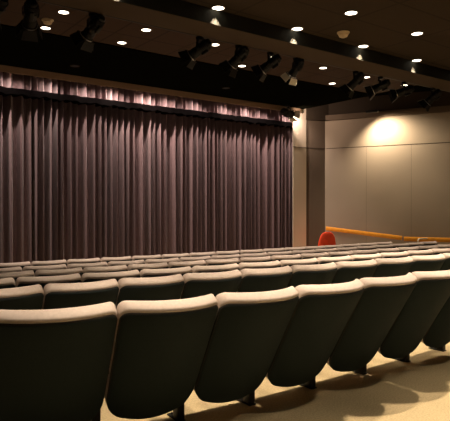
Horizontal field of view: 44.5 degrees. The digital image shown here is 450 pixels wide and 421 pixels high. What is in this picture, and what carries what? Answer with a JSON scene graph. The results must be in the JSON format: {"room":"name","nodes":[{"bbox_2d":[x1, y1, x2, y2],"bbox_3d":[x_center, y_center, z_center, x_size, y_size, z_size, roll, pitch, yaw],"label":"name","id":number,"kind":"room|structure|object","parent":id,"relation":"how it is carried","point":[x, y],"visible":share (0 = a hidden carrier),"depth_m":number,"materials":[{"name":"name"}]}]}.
{"room":"auditorium","nodes":[
{"label":"auditorium","id":0,"kind":"room"},
{"bbox_2d":[0,0,415,108],"bbox_3d":[-2.547,-2.624,8.536,14.050,0.100,6.010,0,0,-36],"label":"ceiling","id":1,"kind":"structure","parent":0,"point":[55,53],"depth_m":9.66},
{"bbox_2d":[41,18,52,24],"bbox_3d":[-2.409,-2.554,7.464,0.156,0.068,0.156,0,0,-36],"label":"smoke detector","id":2,"kind":"object","parent":1,"relation":"attached to","point":[47,21],"visible":1,"depth_m":7.42,"materials":[{"name":"beige plastic"}]},
{"bbox_2d":[57,10,69,14],"bbox_3d":[-2.103,-2.584,7.167,0.168,0.012,0.168,0,0,-36],"label":"recessed light","id":3,"kind":"object","parent":1,"relation":"in","point":[63,12],"visible":1,"depth_m":7.17,"materials":[{"name":"glass"}]},
{"bbox_2d":[0,72,292,262],"bbox_3d":[-1.757,-0.511,11.901,8.900,4.150,0.386,0,0,-36],"label":"stage curtain","id":4,"kind":"object","parent":1,"relation":"hanging from","point":[89,171],"visible":0.81,"depth_m":11.79,"materials":[{"name":"purple fabric"}]},
{"bbox_2d":[0,65,300,112],"bbox_3d":[-3.674,-2.523,9.963,13.930,0.120,0.024,0,0,-36],"label":"trim","id":5,"kind":"structure","parent":1,"relation":"attached to","point":[3,68],"depth_m":11.26,"materials":[{"name":"paint"}]},
{"bbox_2d":[280,104,299,121],"bbox_3d":[1.567,-2.408,13.548,0.524,0.378,0.327,0,1,-44],"label":"spotlight","id":6,"kind":"object","parent":1,"relation":"hanging from","point":[285,112],"visible":1,"depth_m":13.52,"materials":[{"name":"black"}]},
{"bbox_2d":[101,342,449,420],"bbox_3d":[3.811,1.422,7.478,23.000,0.380,15.500,0,0,-36],"label":"floor","id":7,"kind":"structure","parent":0,"point":[418,389],"depth_m":3.68,"materials":[{"name":"carpet"}]},
{"bbox_2d":[0,277,15,288],"bbox_3d":[-2.172,0.988,4.781,0.602,0.829,0.744,0,0,-30],"label":"seat","id":8,"kind":"object","parent":7,"relation":"on","point":[4,282],"visible":0.31,"depth_m":4.64,"materials":[{"name":"beige fabric"}]},
{"bbox_2d":[0,266,21,272],"bbox_3d":[-2.957,1.126,7.066,0.600,0.826,0.744,0,0,-32],"label":"seat","id":9,"kind":"object","parent":7,"relation":"on","point":[11,269],"visible":0.1,"depth_m":6.86,"materials":[{"name":"beige fabric"}]},
{"bbox_2d":[0,261,30,269],"bbox_3d":[-3.283,1.177,8.328,0.576,0.825,0.748,0,0,-33],"label":"seat","id":10,"kind":"object","parent":7,"relation":"on","point":[21,264],"visible":0.2,"depth_m":8.05,"materials":[{"name":"beige fabric"}]},
{"bbox_2d":[0,270,34,283],"bbox_3d":[-2.434,1.064,6.054,0.569,0.829,0.748,0,0,-32],"label":"seat","id":11,"kind":"object","parent":7,"relation":"on","point":[30,273],"visible":0.2,"depth_m":5.80,"materials":[{"name":"beige fabric"}]},
{"bbox_2d":[0,284,43,309],"bbox_3d":[-1.595,0.915,3.805,0.567,0.827,0.748,0,0,-32],"label":"seat","id":12,"kind":"object","parent":7,"relation":"on","point":[31,297],"visible":0.34,"depth_m":3.59,"materials":[{"name":"black fabric"}]},
{"bbox_2d":[22,264,66,273],"bbox_3d":[-2.476,1.124,7.370,0.599,0.826,0.744,0,0,-32],"label":"seat","id":13,"kind":"object","parent":7,"relation":"on","point":[61,266],"visible":0.09,"depth_m":7.06,"materials":[{"name":"beige fabric"}]},
{"bbox_2d":[15,273,81,288],"bbox_3d":[-1.679,0.985,5.068,0.602,0.828,0.744,0,0,-31],"label":"seat","id":14,"kind":"object","parent":7,"relation":"on","point":[71,278],"visible":0.23,"depth_m":4.75,"materials":[{"name":"beige fabric"}]},
{"bbox_2d":[31,259,66,265],"bbox_3d":[-2.826,1.175,8.626,0.578,0.825,0.748,0,0,-33],"label":"seat","id":15,"kind":"object","parent":7,"relation":"on","point":[56,262],"visible":0.16,"depth_m":8.31,"materials":[{"name":"beige fabric"}]},
{"bbox_2d":[0,302,116,420],"bbox_3d":[-0.886,0.851,2.746,0.608,0.823,0.744,0,0,-24],"label":"seat","id":16,"kind":"object","parent":7,"relation":"on","point":[55,363],"visible":1,"depth_m":2.57,"materials":[{"name":"fabric"}]},
{"bbox_2d":[35,267,82,276],"bbox_3d":[-1.979,1.062,6.343,0.571,0.828,0.748,0,0,-33],"label":"seat","id":17,"kind":"object","parent":7,"relation":"on","point":[55,272],"visible":0.16,"depth_m":6.03,"materials":[{"name":"beige fabric"}]},
{"bbox_2d":[42,279,118,309],"bbox_3d":[-1.142,0.913,4.095,0.572,0.827,0.748,0,0,-33],"label":"seat","id":18,"kind":"object","parent":7,"relation":"on","point":[56,295],"visible":0.25,"depth_m":3.79,"materials":[{"name":"black fabric"}]},
{"bbox_2d":[67,258,100,264],"bbox_3d":[-2.369,1.173,8.927,0.580,0.825,0.749,0,0,-34],"label":"seat","id":19,"kind":"object","parent":7,"relation":"on","point":[92,260],"visible":0.15,"depth_m":8.62,"materials":[{"name":"beige fabric"}]},
{"bbox_2d":[67,262,107,268],"bbox_3d":[-1.998,1.122,7.677,0.598,0.826,0.744,0,0,-33],"label":"seat","id":20,"kind":"object","parent":7,"relation":"on","point":[99,264],"visible":0.1,"depth_m":7.37,"materials":[{"name":"beige fabric"}]},
{"bbox_2d":[83,265,127,273],"bbox_3d":[-1.524,1.060,6.635,0.574,0.828,0.748,0,0,-33],"label":"seat","id":21,"kind":"object","parent":7,"relation":"on","point":[119,268],"visible":0.17,"depth_m":6.33,"materials":[{"name":"beige fabric"}]},
{"bbox_2d":[81,270,140,282],"bbox_3d":[-1.189,0.983,5.362,0.602,0.826,0.744,0,0,-31],"label":"seat","id":22,"kind":"object","parent":7,"relation":"on","point":[86,277],"visible":0.12,"depth_m":5.04,"materials":[{"name":"beige fabric"}]},
{"bbox_2d":[100,256,132,262],"bbox_3d":[-1.912,1.171,9.231,0.582,0.825,0.749,0,0,-34],"label":"seat","id":23,"kind":"object","parent":7,"relation":"on","point":[127,258],"visible":0.18,"depth_m":8.92,"materials":[{"name":"beige fabric"}]},
{"bbox_2d":[107,259,144,265],"bbox_3d":[-1.523,1.120,7.987,0.597,0.826,0.744,0,0,-33],"label":"seat","id":24,"kind":"object","parent":7,"relation":"on","point":[111,263],"visible":0.15,"depth_m":7.67,"materials":[{"name":"beige fabric"}]},
{"bbox_2d":[132,254,161,260],"bbox_3d":[-1.455,1.169,9.538,0.584,0.825,0.749,0,0,-34],"label":"seat","id":25,"kind":"object","parent":7,"relation":"on","point":[159,256],"visible":0.22,"depth_m":9.22,"materials":[{"name":"beige fabric"}]},
{"bbox_2d":[127,262,168,272],"bbox_3d":[-1.069,1.058,6.931,0.576,0.828,0.748,0,0,-33],"label":"seat","id":26,"kind":"object","parent":7,"relation":"on","point":[164,265],"visible":0.15,"depth_m":6.62,"materials":[{"name":"beige fabric"}]},
{"bbox_2d":[115,274,183,307],"bbox_3d":[-0.685,0.911,4.390,0.578,0.827,0.748,0,0,-33],"label":"seat","id":27,"kind":"object","parent":7,"relation":"on","point":[170,287],"visible":0.3,"depth_m":4.09,"materials":[{"name":"black fabric"}]},
{"bbox_2d":[90,294,217,420],"bbox_3d":[-0.392,0.849,2.982,0.572,0.823,0.748,0,0,-27],"label":"seat","id":28,"kind":"object","parent":7,"relation":"on","point":[159,347],"visible":0.85,"depth_m":2.81,"materials":[{"name":"black fabric"}]},
{"bbox_2d":[145,257,179,263],"bbox_3d":[-1.051,1.118,8.302,0.597,0.825,0.744,0,0,-34],"label":"seat","id":29,"kind":"object","parent":7,"relation":"on","point":[148,261],"visible":0.12,"depth_m":7.99,"materials":[{"name":"beige fabric"}]},
{"bbox_2d":[140,266,192,277],"bbox_3d":[-0.703,0.980,5.662,0.603,0.825,0.744,0,0,-32],"label":"seat","id":30,"kind":"object","parent":7,"relation":"on","point":[144,273],"visible":0.17,"depth_m":5.34,"materials":[{"name":"beige fabric"}]},
{"bbox_2d":[161,253,189,258],"bbox_3d":[-0.997,1.167,9.848,0.586,0.824,0.749,0,0,-34],"label":"seat","id":31,"kind":"object","parent":7,"relation":"on","point":[164,256],"visible":0.18,"depth_m":9.53,"materials":[{"name":"beige fabric"}]},
{"bbox_2d":[168,260,205,268],"bbox_3d":[-0.613,1.056,7.230,0.578,0.828,0.748,0,0,-33],"label":"seat","id":32,"kind":"object","parent":7,"relation":"on","point":[191,264],"visible":0.15,"depth_m":6.91,"materials":[{"name":"beige fabric"}]},
{"bbox_2d":[179,256,211,261],"bbox_3d":[-0.582,1.116,8.619,0.596,0.825,0.744,0,0,-34],"label":"seat","id":33,"kind":"object","parent":7,"relation":"on","point":[182,259],"visible":0.13,"depth_m":8.30,"materials":[{"name":"beige fabric"}]},
{"bbox_2d":[189,251,215,256],"bbox_3d":[-0.539,1.165,10.161,0.588,0.824,0.749,0,0,-34],"label":"seat","id":34,"kind":"object","parent":7,"relation":"on","point":[210,254],"visible":0.18,"depth_m":9.84,"materials":[{"name":"beige fabric"}]},
{"bbox_2d":[180,269,241,298],"bbox_3d":[-0.227,0.909,4.690,0.583,0.827,0.749,0,0,-33],"label":"seat","id":35,"kind":"object","parent":7,"relation":"on","point":[195,284],"visible":0.29,"depth_m":4.39,"materials":[{"name":"black fabric"}]},
{"bbox_2d":[192,263,239,272],"bbox_3d":[-0.220,0.978,5.969,0.604,0.824,0.744,0,0,-33],"label":"seat","id":36,"kind":"object","parent":7,"relation":"on","point":[214,268],"visible":0.2,"depth_m":5.65,"materials":[{"name":"beige fabric"}]},
{"bbox_2d":[205,258,240,265],"bbox_3d":[-0.156,1.054,7.533,0.581,0.827,0.749,0,0,-34],"label":"seat","id":37,"kind":"object","parent":7,"relation":"on","point":[209,262],"visible":0.23,"depth_m":7.21,"materials":[{"name":"beige fabric"}]},
{"bbox_2d":[211,254,240,258],"bbox_3d":[-0.117,1.114,8.941,0.596,0.825,0.744,0,0,-35],"label":"seat","id":38,"kind":"object","parent":7,"relation":"on","point":[234,255],"visible":0.09,"depth_m":8.63,"materials":[{"name":"beige fabric"}]},
{"bbox_2d":[215,250,239,254],"bbox_3d":[-0.080,1.163,10.476,0.590,0.824,0.749,0,0,-35],"label":"seat","id":39,"kind":"object","parent":7,"relation":"on","point":[236,251],"visible":0.16,"depth_m":10.16,"materials":[{"name":"beige fabric"}]},
{"bbox_2d":[167,286,298,420],"bbox_3d":[0.062,0.848,3.241,0.572,0.823,0.748,0,0,-32],"label":"seat","id":40,"kind":"object","parent":7,"relation":"on","point":[249,328],"visible":0.79,"depth_m":3.06,"materials":[{"name":"black fabric"}]},
{"bbox_2d":[240,249,262,253],"bbox_3d":[0.379,1.161,10.795,0.592,0.824,0.749,0,0,-35],"label":"seat","id":41,"kind":"object","parent":7,"relation":"on","point":[257,250],"visible":0.18,"depth_m":10.47,"materials":[{"name":"beige fabric"}]},
{"bbox_2d":[240,252,267,256],"bbox_3d":[0.346,1.112,9.265,0.595,0.825,0.744,0,0,-35],"label":"seat","id":42,"kind":"object","parent":7,"relation":"on","point":[264,253],"visible":0.09,"depth_m":8.96,"materials":[{"name":"beige fabric"}]},
{"bbox_2d":[240,256,271,262],"bbox_3d":[0.301,1.051,7.839,0.583,0.827,0.749,0,0,-34],"label":"seat","id":43,"kind":"object","parent":7,"relation":"on","point":[265,258],"visible":0.12,"depth_m":7.52,"materials":[{"name":"beige fabric"}]},
{"bbox_2d":[238,260,280,270],"bbox_3d":[0.259,0.976,6.281,0.604,0.824,0.744,0,0,-34],"label":"seat","id":44,"kind":"object","parent":7,"relation":"on","point":[273,264],"visible":0.16,"depth_m":5.96,"materials":[{"name":"beige fabric"}]},
{"bbox_2d":[237,266,292,292],"bbox_3d":[0.234,0.908,4.995,0.588,0.827,0.749,0,0,-34],"label":"seat","id":45,"kind":"object","parent":7,"relation":"on","point":[264,279],"visible":0.3,"depth_m":4.69,"materials":[{"name":"black fabric"}]},
{"bbox_2d":[263,248,284,252],"bbox_3d":[0.838,1.159,11.116,0.594,0.824,0.749,0,0,-35],"label":"seat","id":46,"kind":"object","parent":7,"relation":"on","point":[274,249],"visible":0.16,"depth_m":10.79,"materials":[{"name":"beige fabric"}]},
{"bbox_2d":[267,251,292,255],"bbox_3d":[0.805,1.109,9.594,0.594,0.825,0.744,0,0,-36],"label":"seat","id":47,"kind":"object","parent":7,"relation":"on","point":[285,252],"visible":0.13,"depth_m":9.28,"materials":[{"name":"beige fabric"}]},
{"bbox_2d":[271,254,301,260],"bbox_3d":[0.758,1.049,8.149,0.586,0.826,0.749,0,0,-34],"label":"seat","id":48,"kind":"object","parent":7,"relation":"on","point":[296,256],"visible":0.18,"depth_m":7.83,"materials":[{"name":"beige fabric"}]},
{"bbox_2d":[284,246,305,250],"bbox_3d":[1.297,1.157,11.441,0.596,0.823,0.750,0,0,-35],"label":"seat","id":49,"kind":"object","parent":7,"relation":"on","point":[303,247],"visible":0.18,"depth_m":11.12,"materials":[{"name":"beige fabric"}]},
{"bbox_2d":[279,258,318,266],"bbox_3d":[0.735,0.974,6.601,0.605,0.824,0.744,0,0,-34],"label":"seat","id":50,"kind":"object","parent":7,"relation":"on","point":[313,261],"visible":0.11,"depth_m":6.28,"materials":[{"name":"beige fabric"}]},
{"bbox_2d":[237,279,363,405],"bbox_3d":[0.507,0.846,3.540,0.591,0.823,0.749,0,0,-36],"label":"seat","id":51,"kind":"object","parent":7,"relation":"on","point":[322,312],"visible":0.8,"depth_m":3.35,"materials":[{"name":"black fabric"}]},
{"bbox_2d":[292,249,315,254],"bbox_3d":[1.262,1.107,9.925,0.594,0.826,0.744,0,0,-36],"label":"seat","id":52,"kind":"object","parent":7,"relation":"on","point":[312,250],"visible":0.09,"depth_m":9.61,"materials":[{"name":"beige fabric"}]},
{"bbox_2d":[287,262,337,287],"bbox_3d":[0.698,0.906,5.305,0.593,0.827,0.749,0,0,-34],"label":"seat","id":53,"kind":"object","parent":7,"relation":"on","point":[318,274],"visible":0.34,"depth_m":5.00,"materials":[{"name":"black fabric"}]},
{"bbox_2d":[300,252,328,258],"bbox_3d":[1.216,1.047,8.462,0.588,0.826,0.749,0,0,-35],"label":"seat","id":54,"kind":"object","parent":7,"relation":"on","point":[325,254],"visible":0.17,"depth_m":8.14,"materials":[{"name":"beige fabric"}]},
{"bbox_2d":[305,245,324,249],"bbox_3d":[1.758,1.154,11.768,0.595,0.823,0.744,0,0,-36],"label":"seat","id":55,"kind":"object","parent":7,"relation":"on","point":[322,246],"visible":0.11,"depth_m":11.45,"materials":[{"name":"beige fabric"}]},
{"bbox_2d":[315,248,337,252],"bbox_3d":[1.715,1.105,10.261,0.594,0.826,0.744,0,0,-37],"label":"seat","id":56,"kind":"object","parent":7,"relation":"on","point":[331,249],"visible":0.08,"depth_m":9.94,"materials":[{"name":"beige fabric"}]},
{"bbox_2d":[318,232,335,245],"bbox_3d":[2.479,1.046,13.784,0.480,1.045,0.545,0,0,-11],"label":"chair","id":57,"kind":"object","parent":7,"relation":"on","point":[326,238],"visible":0.42,"depth_m":13.52,"materials":[{"name":"fabric"}]},
{"bbox_2d":[325,244,342,248],"bbox_3d":[2.217,1.152,12.099,0.597,0.822,0.744,0,0,-36],"label":"seat","id":58,"kind":"object","parent":7,"relation":"on","point":[341,245],"visible":0.12,"depth_m":11.77,"materials":[{"name":"beige fabric"}]},
{"bbox_2d":[317,255,351,263],"bbox_3d":[1.207,0.972,6.926,0.606,0.824,0.744,0,0,-35],"label":"seat","id":59,"kind":"object","parent":7,"relation":"on","point":[321,260],"visible":0.18,"depth_m":6.60,"materials":[{"name":"beige fabric"}]},
{"bbox_2d":[327,250,353,256],"bbox_3d":[1.674,1.045,8.779,0.590,0.826,0.749,0,0,-35],"label":"seat","id":60,"kind":"object","parent":7,"relation":"on","point":[343,253],"visible":0.16,"depth_m":8.45,"materials":[{"name":"beige fabric"}]},
{"bbox_2d":[336,247,357,251],"bbox_3d":[2.165,1.103,10.599,0.593,0.826,0.744,0,0,-37],"label":"seat","id":61,"kind":"object","parent":7,"relation":"on","point":[341,249],"visible":0.22,"depth_m":10.27,"materials":[{"name":"beige fabric"}]},
{"bbox_2d":[343,243,360,246],"bbox_3d":[2.678,1.150,12.433,0.599,0.822,0.744,0,0,-36],"label":"seat","id":62,"kind":"object","parent":7,"relation":"on","point":[358,244],"visible":0.13,"depth_m":12.11,"materials":[{"name":"beige fabric"}]},
{"bbox_2d":[331,259,376,283],"bbox_3d":[1.165,0.904,5.620,0.595,0.827,0.744,0,0,-34],"label":"seat","id":63,"kind":"object","parent":7,"relation":"on","point":[347,271],"visible":0.34,"depth_m":5.31,"materials":[{"name":"black fabric"}]},
{"bbox_2d":[301,272,416,388],"bbox_3d":[0.955,0.844,3.870,0.591,0.823,0.749,0,0,-37],"label":"seat","id":64,"kind":"object","parent":7,"relation":"on","point":[382,300],"visible":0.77,"depth_m":3.68,"materials":[{"name":"black fabric"}]},
{"bbox_2d":[353,249,377,254],"bbox_3d":[2.132,1.042,9.099,0.593,0.825,0.749,0,0,-35],"label":"seat","id":65,"kind":"object","parent":7,"relation":"on","point":[373,251],"visible":0.19,"depth_m":8.77,"materials":[{"name":"beige fabric"}]},
{"bbox_2d":[350,253,381,260],"bbox_3d":[1.676,0.970,7.258,0.607,0.824,0.744,0,0,-36],"label":"seat","id":66,"kind":"object","parent":7,"relation":"on","point":[370,256],"visible":0.11,"depth_m":6.93,"materials":[{"name":"beige fabric"}]},
{"bbox_2d":[357,245,375,249],"bbox_3d":[2.612,1.101,10.942,0.596,0.826,0.750,0,0,-38],"label":"seat","id":67,"kind":"object","parent":7,"relation":"on","point":[373,246],"visible":0.21,"depth_m":10.62,"materials":[{"name":"beige fabric"}]},
{"bbox_2d":[374,244,392,248],"bbox_3d":[3.056,1.099,11.287,0.596,0.826,0.750,0,0,-38],"label":"seat","id":68,"kind":"object","parent":7,"relation":"on","point":[389,245],"visible":0.2,"depth_m":10.96,"materials":[{"name":"beige fabric"}]},
{"bbox_2d":[376,247,398,253],"bbox_3d":[2.591,1.040,9.424,0.595,0.824,0.750,0,0,-35],"label":"seat","id":69,"kind":"object","parent":7,"relation":"on","point":[382,250],"visible":0.11,"depth_m":9.09,"materials":[{"name":"beige fabric"}]},
{"bbox_2d":[372,256,412,277],"bbox_3d":[1.634,0.901,5.940,0.600,0.827,0.744,0,0,-35],"label":"seat","id":70,"kind":"object","parent":7,"relation":"on","point":[386,267],"visible":0.28,"depth_m":5.63,"materials":[{"name":"black fabric"}]},
{"bbox_2d":[380,251,408,257],"bbox_3d":[2.141,0.968,7.597,0.608,0.824,0.744,0,0,-36],"label":"seat","id":71,"kind":"object","parent":7,"relation":"on","point":[405,253],"visible":0.16,"depth_m":7.27,"materials":[{"name":"beige fabric"}]},
{"bbox_2d":[392,243,408,247],"bbox_3d":[3.497,1.097,11.636,0.596,0.827,0.750,0,0,-39],"label":"seat","id":72,"kind":"object","parent":7,"relation":"on","point":[404,244],"visible":0.21,"depth_m":11.31,"materials":[{"name":"beige fabric"}]},
{"bbox_2d":[352,270,449,374],"bbox_3d":[1.402,0.841,4.206,0.591,0.823,0.749,0,0,-37],"label":"seat","id":73,"kind":"object","parent":7,"relation":"on","point":[431,291],"visible":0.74,"depth_m":4.01,"materials":[{"name":"black fabric"}]},
{"bbox_2d":[398,246,419,251],"bbox_3d":[3.051,1.038,9.751,0.594,0.824,0.744,0,0,-36],"label":"seat","id":74,"kind":"object","parent":7,"relation":"on","point":[401,249],"visible":0.16,"depth_m":9.42,"materials":[{"name":"beige fabric"}]},
{"bbox_2d":[408,242,423,246],"bbox_3d":[3.935,1.095,11.989,0.596,0.827,0.750,0,0,-39],"label":"seat","id":75,"kind":"object","parent":7,"relation":"on","point":[418,243],"visible":0.11,"depth_m":11.66,"materials":[{"name":"beige fabric"}]},
{"bbox_2d":[407,249,432,255],"bbox_3d":[2.603,0.966,7.942,0.609,0.825,0.744,0,0,-37],"label":"seat","id":76,"kind":"object","parent":7,"relation":"on","point":[429,251],"visible":0.16,"depth_m":7.61,"materials":[{"name":"beige fabric"}]},
{"bbox_2d":[395,296,449,361],"bbox_3d":[1.855,0.839,4.549,0.604,0.823,0.732,0,0,-38],"label":"seat","id":77,"kind":"object","parent":7,"relation":"on","point":[437,336],"visible":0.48,"depth_m":4.45,"materials":[{"name":"black fabric"}]},
{"bbox_2d":[407,253,444,273],"bbox_3d":[2.104,0.899,6.266,0.605,0.827,0.744,0,0,-35],"label":"seat","id":78,"kind":"object","parent":7,"relation":"on","point":[425,262],"visible":0.27,"depth_m":5.95,"materials":[{"name":"black fabric"}]},
{"bbox_2d":[418,245,437,249],"bbox_3d":[3.510,1.035,10.082,0.597,0.823,0.744,0,0,-36],"label":"seat","id":79,"kind":"object","parent":7,"relation":"on","point":[431,246],"visible":0.17,"depth_m":9.75,"materials":[{"name":"beige fabric"}]},
{"bbox_2d":[423,241,437,245],"bbox_3d":[4.385,1.093,12.354,0.619,0.828,0.732,0,0,-40],"label":"seat","id":80,"kind":"object","parent":7,"relation":"on","point":[431,242],"visible":0.1,"depth_m":12.01,"materials":[{"name":"beige fabric"}]},
{"bbox_2d":[431,248,449,254],"bbox_3d":[3.061,0.964,8.294,0.610,0.826,0.745,0,0,-38],"label":"seat","id":81,"kind":"object","parent":7,"relation":"on","point":[443,250],"visible":0.11,"depth_m":7.95,"materials":[{"name":"beige fabric"}]},
{"bbox_2d":[437,244,449,248],"bbox_3d":[3.984,1.033,10.425,0.627,0.822,0.732,0,0,-36],"label":"seat","id":82,"kind":"object","parent":7,"relation":"on","point":[440,246],"visible":0.08,"depth_m":10.08,"materials":[{"name":"beige fabric"}]},
{"bbox_2d":[439,253,449,270],"bbox_3d":[2.592,0.897,6.605,0.638,0.827,0.732,0,0,-35],"label":"seat","id":83,"kind":"object","parent":7,"relation":"on","point":[446,265],"visible":0.12,"depth_m":6.27,"materials":[{"name":"black fabric"}]},
{"bbox_2d":[293,109,305,246],"bbox_3d":[1.629,-0.613,14.597,0.450,4.800,1.030,0,0,-36],"label":"wall column","id":84,"kind":"structure","parent":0,"point":[299,126],"depth_m":14.19,"materials":[{"name":"paint"}]},
{"bbox_2d":[306,120,324,245],"bbox_3d":[2.176,-0.615,14.907,0.800,4.800,1.180,0,0,-36],"label":"wall","id":85,"kind":"structure","parent":0,"point":[315,130],"depth_m":14.44,"materials":[{"name":"brown paint"}]},
{"bbox_2d":[306,104,327,120],"bbox_3d":[2.394,-2.634,14.390,0.639,0.555,0.126,0,0,-19],"label":"trim","id":86,"kind":"structure","parent":85,"relation":"attached to","point":[318,113],"depth_m":14.36,"materials":[{"name":"paint"}]},
{"bbox_2d":[182,0,449,70],"bbox_3d":[5.750,-2.511,4.823,23.000,0.600,8.965,0,0,-36],"label":"ceiling","id":87,"kind":"structure","parent":0,"point":[386,26],"depth_m":6.43,"materials":[{"name":"paint"}]},
{"bbox_2d":[211,5,225,10],"bbox_3d":[-0.074,-2.216,6.019,0.168,0.012,0.168,0,0,-36],"label":"recessed light","id":88,"kind":"object","parent":87,"relation":"in","point":[216,7],"visible":1,"depth_m":6.00,"materials":[{"name":"glass"}]},
{"bbox_2d":[337,30,349,37],"bbox_3d":[1.476,-2.190,6.864,0.156,0.068,0.156,0,0,-36],"label":"smoke detector","id":89,"kind":"object","parent":87,"relation":"attached to","point":[344,33],"visible":1,"depth_m":6.82,"materials":[{"name":"beige plastic"}]},
{"bbox_2d":[343,10,358,15],"bbox_3d":[1.415,-2.217,6.173,0.168,0.012,0.168,0,0,-36],"label":"recessed light","id":90,"kind":"object","parent":87,"relation":"in","point":[350,12],"visible":1,"depth_m":6.16,"materials":[{"name":"glass"}]},
{"bbox_2d":[410,31,423,35],"bbox_3d":[2.413,-2.222,6.908,0.168,0.012,0.168,0,0,-36],"label":"recessed light","id":91,"kind":"object","parent":87,"relation":"in","point":[418,33],"visible":1,"depth_m":6.90,"materials":[{"name":"glass"}]},
{"bbox_2d":[325,112,449,244],"bbox_3d":[9.550,-0.640,10.992,15.750,4.900,0.200,0,0,28],"label":"wall","id":92,"kind":"structure","parent":0,"point":[401,190],"depth_m":13.76,"materials":[{"name":"paint"}]},
{"bbox_2d":[36,0,449,91],"bbox_3d":[0.954,-2.107,7.455,13.500,0.035,0.150,0,0,-36],"label":"track","id":93,"kind":"object","parent":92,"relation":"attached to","point":[36,0],"visible":0.19,"depth_m":6.67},
{"bbox_2d":[0,0,7,30],"bbox_3d":[-2.201,-1.908,5.254,0.250,0.330,0.416,0,1,-44],"label":"spotlight","id":94,"kind":"object","parent":93,"relation":"hanging from","point":[3,3],"visible":1,"depth_m":5.14,"materials":[{"name":"black metal"}]},
{"bbox_2d":[16,0,41,41],"bbox_3d":[-1.932,-1.887,5.458,0.250,0.375,0.406,0,0,-24],"label":"spotlight","id":95,"kind":"object","parent":93,"relation":"hanging from","point":[31,13],"visible":1,"depth_m":5.44,"materials":[{"name":"black metal"}]},
{"bbox_2d":[69,12,104,52],"bbox_3d":[-1.432,-1.886,5.824,0.400,0.381,0.250,0,0,32],"label":"spotlight","id":96,"kind":"object","parent":93,"relation":"hanging from","point":[96,23],"visible":1,"depth_m":5.77,"materials":[{"name":"black metal"}]},
{"bbox_2d":[178,36,211,69],"bbox_3d":[-0.347,-1.900,6.617,0.412,0.364,0.250,0,0,22],"label":"spotlight","id":97,"kind":"object","parent":93,"relation":"hanging from","point":[203,47],"visible":0.99,"depth_m":6.56,"materials":[{"name":"black metal"}]},
{"bbox_2d":[219,45,248,77],"bbox_3d":[0.130,-1.892,6.976,0.396,0.385,0.250,0,0,32],"label":"spotlight","id":98,"kind":"object","parent":93,"relation":"hanging from","point":[241,52],"visible":1,"depth_m":6.92,"materials":[{"name":"black metal"}]},
{"bbox_2d":[251,52,281,81],"bbox_3d":[0.554,-1.902,7.283,0.410,0.369,0.250,0,0,24],"label":"spotlight","id":99,"kind":"object","parent":93,"relation":"hanging from","point":[273,62],"visible":1,"depth_m":7.23,"materials":[{"name":"black metal"}]},
{"bbox_2d":[281,58,303,85],"bbox_3d":[0.947,-1.910,7.577,0.228,0.357,0.348,0,0,-41],"label":"spotlight","id":100,"kind":"object","parent":93,"relation":"hanging from","point":[297,65],"visible":1,"depth_m":7.54,"materials":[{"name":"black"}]},
{"bbox_2d":[338,71,364,98],"bbox_3d":[1.924,-1.899,8.299,0.391,0.388,0.250,0,0,32],"label":"spotlight","id":101,"kind":"object","parent":93,"relation":"hanging from","point":[357,79],"visible":1,"depth_m":8.24,"materials":[{"name":"black metal"}]},
{"bbox_2d":[363,76,390,100],"bbox_3d":[2.390,-1.919,8.632,0.416,0.351,0.250,0,0,19],"label":"spotlight","id":102,"kind":"object","parent":93,"relation":"hanging from","point":[370,90],"visible":1,"depth_m":8.57,"materials":[{"name":"black metal"}]},
{"bbox_2d":[387,82,413,102],"bbox_3d":[2.874,-1.932,8.981,0.416,0.330,0.250,0,0,12],"label":"spotlight","id":103,"kind":"object","parent":93,"relation":"hanging from","point":[406,90],"visible":1,"depth_m":8.93,"materials":[{"name":"black metal"}]},
{"bbox_2d":[417,88,441,111],"bbox_3d":[3.535,-1.908,9.487,0.396,0.385,0.250,0,0,34],"label":"spotlight","id":104,"kind":"object","parent":93,"relation":"hanging from","point":[435,94],"visible":0.99,"depth_m":9.43,"materials":[{"name":"black metal"}]},
{"bbox_2d":[40,0,449,90],"bbox_3d":[2.964,-2.570,8.602,23.000,1.010,0.425,0,0,-36],"label":"ceiling beam","id":105,"kind":"structure","parent":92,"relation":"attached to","point":[112,8],"depth_m":6.48,"materials":[{"name":"paint"}]},
{"bbox_2d":[114,0,449,80],"bbox_3d":[3.093,-2.150,8.430,23.000,0.168,0.008,0,0,-36],"label":"ceiling beam","id":106,"kind":"structure","parent":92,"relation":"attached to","point":[180,8],"depth_m":6.64,"materials":[{"name":"black"}]},
{"bbox_2d":[326,226,401,239],"bbox_3d":[3.520,0.573,14.014,1.941,0.309,0.108,0,0,28],"label":"wooden handrail","id":107,"kind":"object","parent":92,"relation":"attached to","point":[389,236],"visible":1,"depth_m":13.94,"materials":[{"name":"orange wood"}]},
{"bbox_2d":[326,105,449,120],"bbox_3d":[7.915,-2.407,11.687,12.100,0.135,0.120,0,0,28],"label":"trim","id":108,"kind":"structure","parent":92,"relation":"attached to","point":[438,109],"depth_m":13.66,"materials":[{"name":"paint"}]},
{"bbox_2d":[326,142,449,148],"bbox_3d":[6.654,0.037,12.419,9.000,3.327,0.014,0,0,28],"label":"trim","id":109,"kind":"structure","parent":92,"relation":"attached to","point":[440,142],"depth_m":13.75,"materials":[{"name":"brown"}]},
{"bbox_2d":[328,90,449,114],"bbox_3d":[7.929,-2.685,11.712,12.100,0.420,0.060,0,0,28],"label":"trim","id":110,"kind":"structure","parent":92,"relation":"attached to","point":[382,102],"depth_m":13.76,"materials":[{"name":"paint"}]},
{"bbox_2d":[404,237,449,241],"bbox_3d":[7.059,0.703,12.119,6.000,0.110,0.148,0,0,28],"label":"wooden handrail","id":111,"kind":"object","parent":92,"relation":"attached to","point":[437,239],"visible":0.86,"depth_m":13.19,"materials":[{"name":"orange wood"}]},
{"bbox_2d":[366,85,436,96],"bbox_3d":[5.499,-2.992,14.472,14.000,0.200,6.400,0,0,-36],"label":"ceiling","id":112,"kind":"structure","parent":0,"point":[417,88],"depth_m":13.22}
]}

